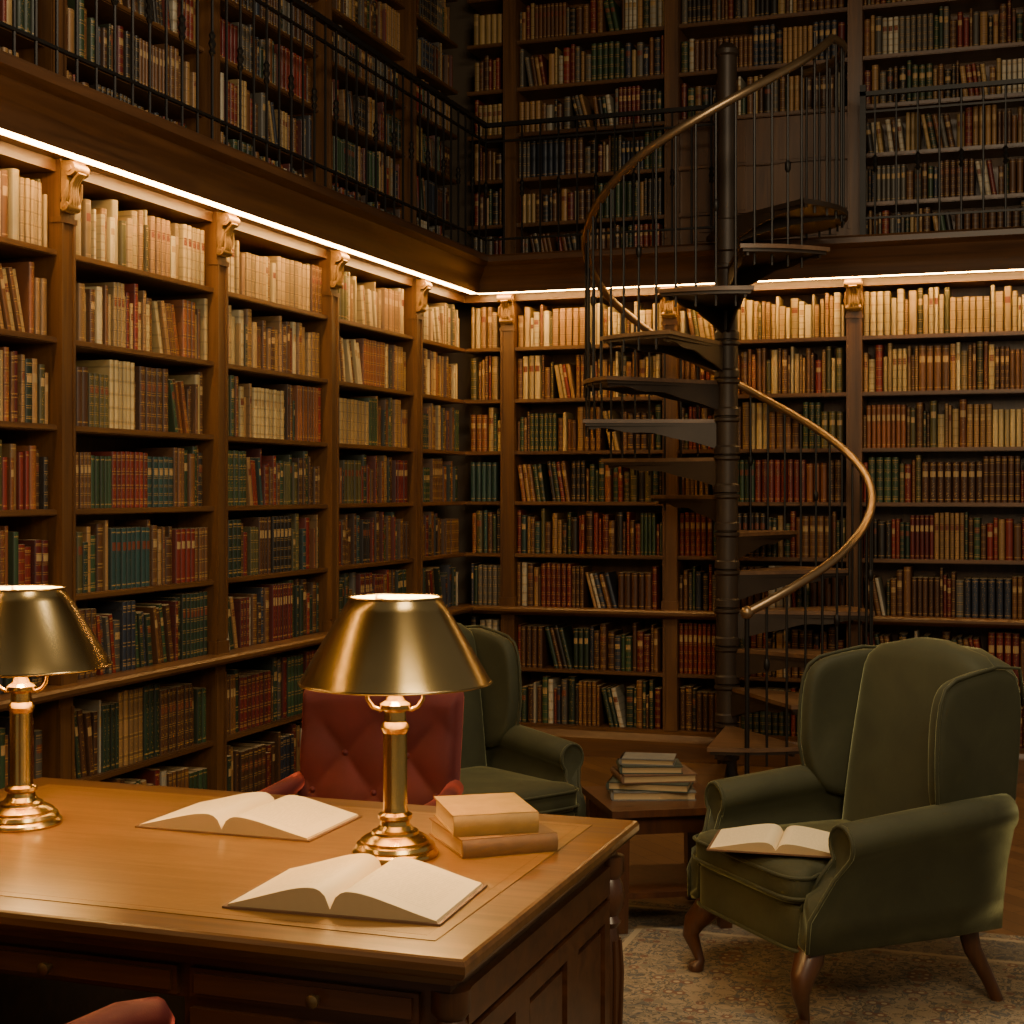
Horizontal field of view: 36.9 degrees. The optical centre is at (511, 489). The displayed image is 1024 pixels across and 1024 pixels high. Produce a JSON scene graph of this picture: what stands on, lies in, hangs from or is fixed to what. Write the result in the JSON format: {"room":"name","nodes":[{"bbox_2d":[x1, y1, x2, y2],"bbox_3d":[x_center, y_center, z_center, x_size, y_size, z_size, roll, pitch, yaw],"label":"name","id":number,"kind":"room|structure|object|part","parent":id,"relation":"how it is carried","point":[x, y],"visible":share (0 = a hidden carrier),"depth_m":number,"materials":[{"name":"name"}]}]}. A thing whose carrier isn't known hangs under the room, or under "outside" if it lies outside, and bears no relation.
{"room":"library","nodes":[
{"label":"library","id":0,"kind":"room"},
{"bbox_2d":[423,456,433,566],"bbox_3d":[-2.040,-1.025,5.819,0.160,5.250,9.190,0,0,19],"label":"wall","id":1,"kind":"structure","parent":0,"point":[425,508],"depth_m":9.87,"materials":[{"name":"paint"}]},
{"bbox_2d":[434,0,480,625],"bbox_3d":[2.477,-1.025,9.028,6.260,5.250,0.160,0,0,19],"label":"bookcase","id":2,"kind":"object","parent":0,"point":[462,13],"depth_m":9.92,"materials":[{"name":"paint"}]},
{"bbox_2d":[580,756,1023,935],"bbox_3d":[1.412,1.650,3.172,8.420,0.100,11.920,0,0,19],"label":"floor","id":3,"kind":"structure","parent":0,"point":[646,849],"depth_m":6.80,"materials":[{"name":"brown wood"}]},
{"bbox_2d":[66,996,174,1023],"bbox_3d":[-1.028,1.115,2.764,0.630,0.980,0.606,0,0,29],"label":"tufted armchair","id":4,"kind":"object","parent":3,"relation":"on","point":[149,1010],"visible":1,"depth_m":2.76,"materials":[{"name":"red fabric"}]},
{"bbox_2d":[0,0,487,795],"bbox_3d":[-1.706,-1.015,5.621,0.580,5.230,8.946,0,0,19],"label":"bookcase","id":5,"kind":"object","parent":3,"relation":"on","point":[218,426],"visible":0.78,"depth_m":6.66,"materials":[{"name":"brown wood"}]},
{"bbox_2d":[0,0,1023,253],"bbox_3d":[1.022,-1.834,4.449,5.428,0.832,8.348,0,0,19],"label":"gallery railing","id":6,"kind":"object","parent":5,"relation":"on","point":[316,16],"visible":0.98,"depth_m":8.08,"materials":[{"name":"black metal"}]},
{"bbox_2d":[0,128,1023,293],"bbox_3d":[0.971,-1.206,4.514,5.534,0.007,8.504,0,0,19],"label":"strip light","id":7,"kind":"object","parent":5,"relation":"attached to","point":[2,131],"visible":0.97,"depth_m":6.81,"materials":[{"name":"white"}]},
{"bbox_2d":[0,777,638,1023],"bbox_3d":[-0.743,1.225,3.660,1.830,0.750,1.255,0,0,19],"label":"writing desk","id":8,"kind":"object","parent":3,"relation":"on","point":[98,910],"visible":0.86,"depth_m":3.20,"materials":[{"name":"wood"}]},
{"bbox_2d":[0,584,112,832],"bbox_3d":[-1.248,0.548,3.897,0.452,0.603,0.452,0,0,0],"label":"desk lamp","id":9,"kind":"object","parent":8,"relation":"on","point":[43,632],"visible":1,"depth_m":3.82,"materials":[{"name":"gold metal"}]},
{"bbox_3d":[-1.248,0.640,3.897,0.204,0.420,0.204,0,0,0],"label":"stem","id":10,"kind":"part","parent":9,"relation":"part of","materials":[{"name":"gold metal"}]},
{"bbox_3d":[-1.248,0.348,3.897,0.452,0.203,0.452,0,0,0],"label":"lamp shade","id":11,"kind":"part","parent":9,"relation":"part of","materials":[{"name":"gold metal"}]},
{"bbox_2d":[135,792,361,842],"bbox_3d":[-0.669,0.826,3.918,0.488,0.048,0.302,0,0,19],"label":"open book","id":12,"kind":"object","parent":8,"relation":"on","point":[252,814],"visible":1,"depth_m":3.83,"materials":[{"name":"white paper"}]},
{"bbox_2d":[222,853,486,926],"bbox_3d":[-0.321,0.823,3.199,0.468,0.054,0.312,0,0,16],"label":"open book","id":13,"kind":"object","parent":8,"relation":"on","point":[403,890],"visible":1,"depth_m":3.11,"materials":[{"name":"white paper"}]},
{"bbox_2d":[297,593,491,864],"bbox_3d":[-0.272,0.548,3.568,0.452,0.603,0.452,0,0,0],"label":"desk lamp","id":14,"kind":"object","parent":8,"relation":"on","point":[394,646],"visible":0.98,"depth_m":3.46,"materials":[{"name":"gold metal"}]},
{"bbox_3d":[-0.272,0.348,3.568,0.452,0.203,0.452,0,0,0],"label":"lamp shade","id":15,"kind":"part","parent":14,"relation":"part of","materials":[{"name":"gold metal"}]},
{"bbox_3d":[-0.272,0.640,3.568,0.204,0.420,0.204,0,0,0],"label":"stem","id":16,"kind":"part","parent":14,"relation":"part of","materials":[{"name":"gold metal"}]},
{"bbox_2d":[429,792,557,858],"bbox_3d":[-0.055,0.804,3.699,0.245,0.090,0.285,0,0,-20],"label":"book stack","id":17,"kind":"object","parent":8,"relation":"on","point":[493,824],"visible":1,"depth_m":3.60,"materials":[{"name":"beige paper"}]},
{"bbox_2d":[434,792,538,836],"bbox_3d":[-0.065,0.783,3.705,0.205,0.048,0.246,0,0,-14],"label":"book","id":18,"kind":"object","parent":17,"relation":"on","point":[493,814],"depth_m":3.61,"materials":[{"name":"beige paper"}]},
{"bbox_2d":[429,817,557,858],"bbox_3d":[-0.048,0.829,3.694,0.235,0.042,0.271,0,0,-20],"label":"book","id":19,"kind":"object","parent":17,"relation":"on","point":[507,840],"depth_m":3.58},
{"bbox_2d":[258,689,463,805],"bbox_3d":[-0.486,1.115,4.689,0.630,0.980,0.606,0,0,16],"label":"tufted armchair","id":20,"kind":"object","parent":3,"relation":"on","point":[341,748],"visible":0.38,"depth_m":4.86,"materials":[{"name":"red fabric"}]},
{"bbox_3d":[-0.762,1.085,4.725,0.080,0.355,0.498,0,0,16],"label":"arm","id":21,"kind":"part","parent":20,"relation":"part of","materials":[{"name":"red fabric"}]},
{"bbox_3d":[-0.234,1.085,4.572,0.080,0.355,0.498,0,0,16],"label":"arm","id":22,"kind":"part","parent":20,"relation":"part of","materials":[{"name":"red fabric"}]},
{"bbox_2d":[457,623,585,816],"bbox_3d":[-0.215,1.067,6.074,0.836,1.083,0.843,0,0,-39],"label":"wingback armchair","id":23,"kind":"object","parent":3,"relation":"on","point":[499,754],"visible":0.34,"depth_m":6.28,"materials":[{"name":"green fabric"}]},
{"bbox_2d":[457,623,485,767],"bbox_3d":[-0.367,0.912,6.263,0.593,0.775,0.260,0,0,-39],"label":"backrest","id":24,"kind":"object","parent":23,"relation":"on","point":[473,752],"depth_m":6.35,"materials":[{"name":"green fabric"}]},
{"bbox_2d":[460,766,576,814],"bbox_3d":[-0.144,1.185,5.986,0.600,0.122,0.600,0,0,-39],"label":"seat cushion","id":25,"kind":"object","parent":23,"relation":"on","point":[547,789],"depth_m":5.91,"materials":[{"name":"green fabric"}]},
{"bbox_3d":[0.082,1.167,6.266,0.127,0.417,0.698,0,0,-39],"label":"arm","id":26,"kind":"part","parent":23,"relation":"part of","materials":[{"name":"green fabric"}]},
{"bbox_3d":[-0.179,1.315,6.029,0.636,0.141,0.670,0,0,-39],"label":"seat frame","id":27,"kind":"part","parent":23,"relation":"part of","materials":[{"name":"green fabric"}]},
{"bbox_2d":[582,32,875,785],"bbox_3d":[1.144,-0.388,8.150,1.544,3.984,1.536,0,0,22],"label":"spiral staircase","id":28,"kind":"structure","parent":3,"relation":"on","point":[738,266],"depth_m":8.07,"materials":[{"name":"brown metal"}]},
{"bbox_2d":[458,0,1023,781],"bbox_3d":[2.232,-1.015,8.710,5.927,5.230,0.580,0,0,19],"label":"bookcase","id":29,"kind":"object","parent":3,"relation":"on","point":[605,595],"visible":0.74,"depth_m":9.02,"materials":[{"name":"brown wood"}]},
{"bbox_2d":[680,111,846,243],"bbox_3d":[1.492,-1.802,9.058,0.987,0.765,0.150,0,0,19],"label":"door","id":30,"kind":"structure","parent":29,"relation":"attached to","point":[763,125],"depth_m":9.00,"materials":[{"name":"brown wood"}]},
{"bbox_2d":[619,900,1023,1023],"bbox_3d":[1.407,1.594,3.190,4.000,0.012,4.550,0,0,19],"label":"area rug","id":31,"kind":"object","parent":3,"relation":"on","point":[744,978],"visible":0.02,"depth_m":4.95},
{"bbox_2d":[582,782,731,933],"bbox_3d":[0.545,1.367,5.730,0.470,0.443,0.470,0,0,-11],"label":"side table","id":32,"kind":"object","parent":31,"relation":"on","point":[653,817],"visible":0.51,"depth_m":5.55,"materials":[{"name":"brown wood"}]},
{"bbox_2d":[606,752,696,800],"bbox_3d":[0.522,1.072,5.758,0.338,0.146,0.255,0,0,4],"label":"book stack","id":33,"kind":"object","parent":32,"relation":"on","point":[637,776],"visible":1,"depth_m":5.67,"materials":[{"name":"beige paper"}]},
{"bbox_2d":[618,752,676,765],"bbox_3d":[0.510,1.011,5.760,0.206,0.024,0.140,0,0,10],"label":"book","id":34,"kind":"object","parent":33,"relation":"on","point":[627,758],"depth_m":5.71,"materials":[{"name":"beige paper"}]},
{"bbox_2d":[616,758,682,773],"bbox_3d":[0.515,1.037,5.759,0.236,0.028,0.170,0,0,0],"label":"book","id":35,"kind":"object","parent":33,"relation":"on","point":[624,765],"depth_m":5.68,"materials":[{"name":"paper"}]},
{"bbox_2d":[606,775,693,792],"bbox_3d":[0.520,1.097,5.759,0.306,0.030,0.210,0,0,12],"label":"book","id":36,"kind":"object","parent":33,"relation":"on","point":[616,784],"depth_m":5.66,"materials":[{"name":"beige paper"}]},
{"bbox_2d":[607,781,695,800],"bbox_3d":[0.520,1.129,5.758,0.316,0.032,0.220,0,0,-1],"label":"book","id":37,"kind":"object","parent":33,"relation":"on","point":[617,791],"depth_m":5.65,"materials":[{"name":"beige paper"}]},
{"bbox_2d":[610,764,696,783],"bbox_3d":[0.530,1.067,5.757,0.286,0.030,0.200,0,0,-8],"label":"book","id":38,"kind":"object","parent":33,"relation":"on","point":[620,775],"depth_m":5.67,"materials":[{"name":"brown paper"}]},
{"bbox_2d":[682,637,1023,1023],"bbox_3d":[1.086,1.044,4.930,0.860,1.105,0.853,0,0,-23],"label":"wingback armchair","id":39,"kind":"object","parent":31,"relation":"on","point":[910,747],"visible":0.98,"depth_m":4.71,"materials":[{"name":"green fabric"}]},
{"bbox_3d":[0.912,1.146,5.246,0.712,0.425,0.130,0,0,-23],"label":"arm","id":40,"kind":"part","parent":39,"relation":"part of","materials":[{"name":"green fabric"}]},
{"bbox_2d":[706,824,831,857],"bbox_3d":[0.832,1.084,4.761,0.418,0.034,0.282,0,0,15],"label":"open book","id":41,"kind":"object","parent":39,"relation":"on","point":[770,839],"visible":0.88,"depth_m":4.70,"materials":[{"name":"white paper"}]},
{"bbox_2d":[696,819,850,903],"bbox_3d":[0.980,1.165,4.885,0.612,0.124,0.612,0,0,-23],"label":"seat cushion","id":42,"kind":"object","parent":39,"relation":"on","point":[772,879],"depth_m":4.68,"materials":[{"name":"green fabric"}]},
{"bbox_3d":[1.032,1.297,4.907,0.683,0.144,0.648,0,0,-23],"label":"seat frame","id":43,"kind":"part","parent":39,"relation":"part of","materials":[{"name":"green fabric"}]},
{"bbox_3d":[1.190,1.146,4.585,0.712,0.425,0.130,0,0,-23],"label":"arm","id":44,"kind":"part","parent":39,"relation":"part of","materials":[{"name":"green fabric"}]},
{"bbox_2d":[842,637,992,820],"bbox_3d":[1.313,0.887,5.025,0.265,0.790,0.605,0,0,-23],"label":"backrest","id":45,"kind":"object","parent":39,"relation":"on","point":[889,690],"depth_m":5.05,"materials":[{"name":"green fabric"}]}
]}

